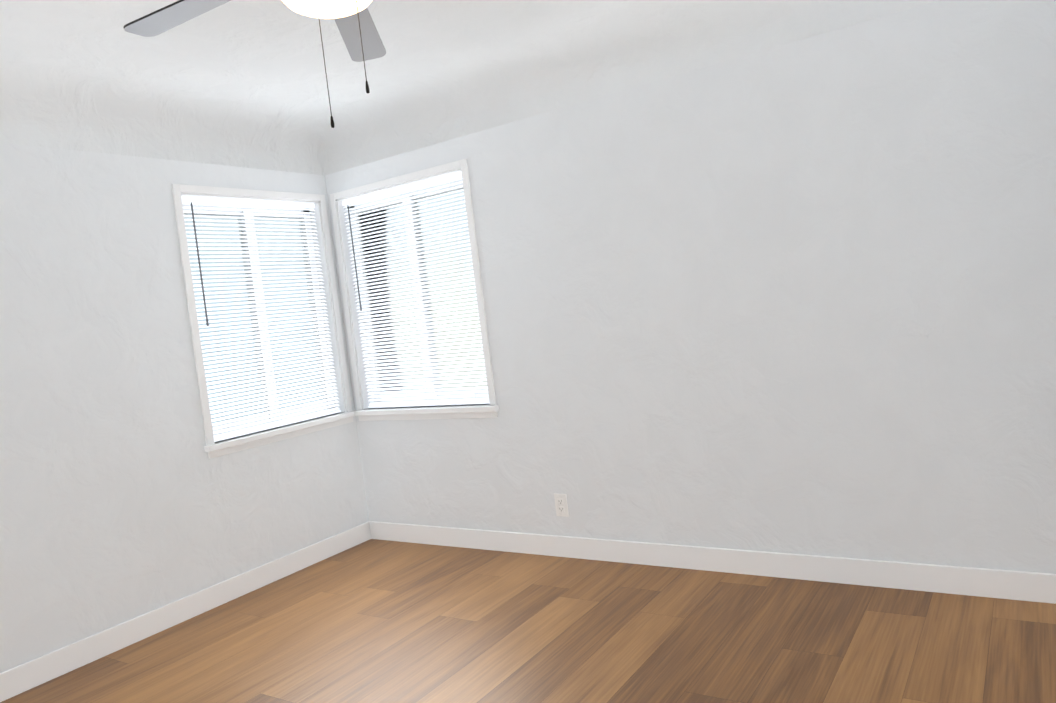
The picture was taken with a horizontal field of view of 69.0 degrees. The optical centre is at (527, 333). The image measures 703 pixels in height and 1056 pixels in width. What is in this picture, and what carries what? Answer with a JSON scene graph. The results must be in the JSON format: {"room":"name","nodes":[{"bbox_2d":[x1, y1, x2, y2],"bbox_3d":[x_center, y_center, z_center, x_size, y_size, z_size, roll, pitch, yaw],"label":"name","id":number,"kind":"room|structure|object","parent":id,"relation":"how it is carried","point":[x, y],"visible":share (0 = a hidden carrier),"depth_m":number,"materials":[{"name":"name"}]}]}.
{"room":"empty bedroom","nodes":[
{"label":"empty bedroom","id":0,"kind":"room"},
{"bbox_2d":[0,143,368,672],"bbox_3d":[-2.071,0.171,3.187,0.150,2.450,3.683,-6,2,34],"label":"wall","id":1,"kind":"structure","parent":0,"point":[123,498],"depth_m":3.40,"materials":[{"name":"paint"}]},
{"bbox_2d":[0,521,370,701],"bbox_3d":[-1.864,1.328,3.181,0.014,0.105,3.383,-6,2,34],"label":"baseboard","id":2,"kind":"structure","parent":1,"relation":"attached to","point":[24,677],"depth_m":3.49,"materials":[{"name":"white paint"}]},
{"bbox_2d":[171,184,354,458],"bbox_3d":[-1.426,-0.097,4.154,0.190,1.343,0.980,-6,2,34],"label":"window","id":3,"kind":"structure","parent":1,"relation":"in","point":[217,449],"depth_m":4.17,"materials":[{"name":"white paint"}]},
{"bbox_2d":[181,196,340,441],"bbox_3d":[-1.409,-0.110,4.142,0.041,1.227,0.852,-6,2,34],"label":"window blind","id":4,"kind":"object","parent":3,"relation":"attached to","point":[240,202],"visible":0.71,"depth_m":4.11,"materials":[{"name":"white plastic"}]},
{"bbox_2d":[0,0,616,109],"bbox_3d":[-0.956,-1.191,1.546,4.035,0.100,4.933,-6,2,34],"label":"ceiling","id":5,"kind":"structure","parent":0,"point":[270,50],"depth_m":3.11,"materials":[{"name":"paint"}]},
{"bbox_2d":[123,0,385,127],"bbox_3d":[-0.552,-0.876,1.982,1.214,0.650,1.166,-6,2,34],"label":"ceiling fan","id":6,"kind":"object","parent":5,"relation":"hanging from","point":[362,40],"visible":1,"depth_m":2.16,"materials":[{"name":"grey metal"}]},
{"bbox_2d":[0,0,938,175],"bbox_3d":[-0.591,-1.060,2.073,3.732,0.278,3.380,-6,2,34],"label":"molding","id":7,"kind":"structure","parent":0,"point":[613,47],"depth_m":3.52,"materials":[{"name":"paint"}]},
{"bbox_2d":[0,539,1055,702],"bbox_3d":[-0.653,1.340,1.634,4.035,0.100,4.933,-6,2,34],"label":"floor","id":8,"kind":"structure","parent":0,"point":[376,621],"depth_m":2.88,"materials":[{"name":"brown wood"}]},
{"bbox_2d":[325,0,1055,573],"bbox_3d":[0.505,-0.151,3.579,3.735,2.450,0.150,-6,2,34],"label":"wall","id":9,"kind":"structure","parent":0,"point":[799,296],"depth_m":3.14,"materials":[{"name":"paint"}]},
{"bbox_2d":[330,159,498,420],"bbox_3d":[-0.625,-0.198,4.293,1.040,1.343,0.190,-6,2,34],"label":"window","id":10,"kind":"structure","parent":9,"relation":"in","point":[365,214],"depth_m":4.31,"materials":[{"name":"white paint"}]},
{"bbox_2d":[554,493,568,516],"bbox_3d":[0.165,0.852,3.821,0.070,0.115,0.008,-6,2,34],"label":"electrical outlet","id":11,"kind":"object","parent":9,"relation":"attached to","point":[561,505],"visible":1,"depth_m":3.82,"materials":[{"name":"white plastic"}]},
{"bbox_2d":[369,521,1055,603],"bbox_3d":[0.599,1.020,3.551,3.707,0.105,0.014,-6,2,34],"label":"baseboard","id":12,"kind":"structure","parent":9,"relation":"attached to","point":[1011,585],"depth_m":3.29,"materials":[{"name":"white paint"}]},
{"label":"outside","id":13,"kind":"structure","parent":0,"visible":0},
{"bbox_2d":[392,191,486,389],"bbox_3d":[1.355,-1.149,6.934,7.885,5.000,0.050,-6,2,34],"label":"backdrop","id":14,"kind":"structure","parent":13,"point":[451,202],"depth_m":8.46,"materials":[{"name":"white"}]},
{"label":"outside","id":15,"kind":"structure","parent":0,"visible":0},
{"bbox_2d":[184,216,321,422],"bbox_3d":[-4.031,-0.470,5.943,0.050,5.000,7.823,-6,2,34],"label":"window glass","id":16,"kind":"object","parent":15,"point":[208,230],"depth_m":7.64,"materials":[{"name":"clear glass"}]}
]}

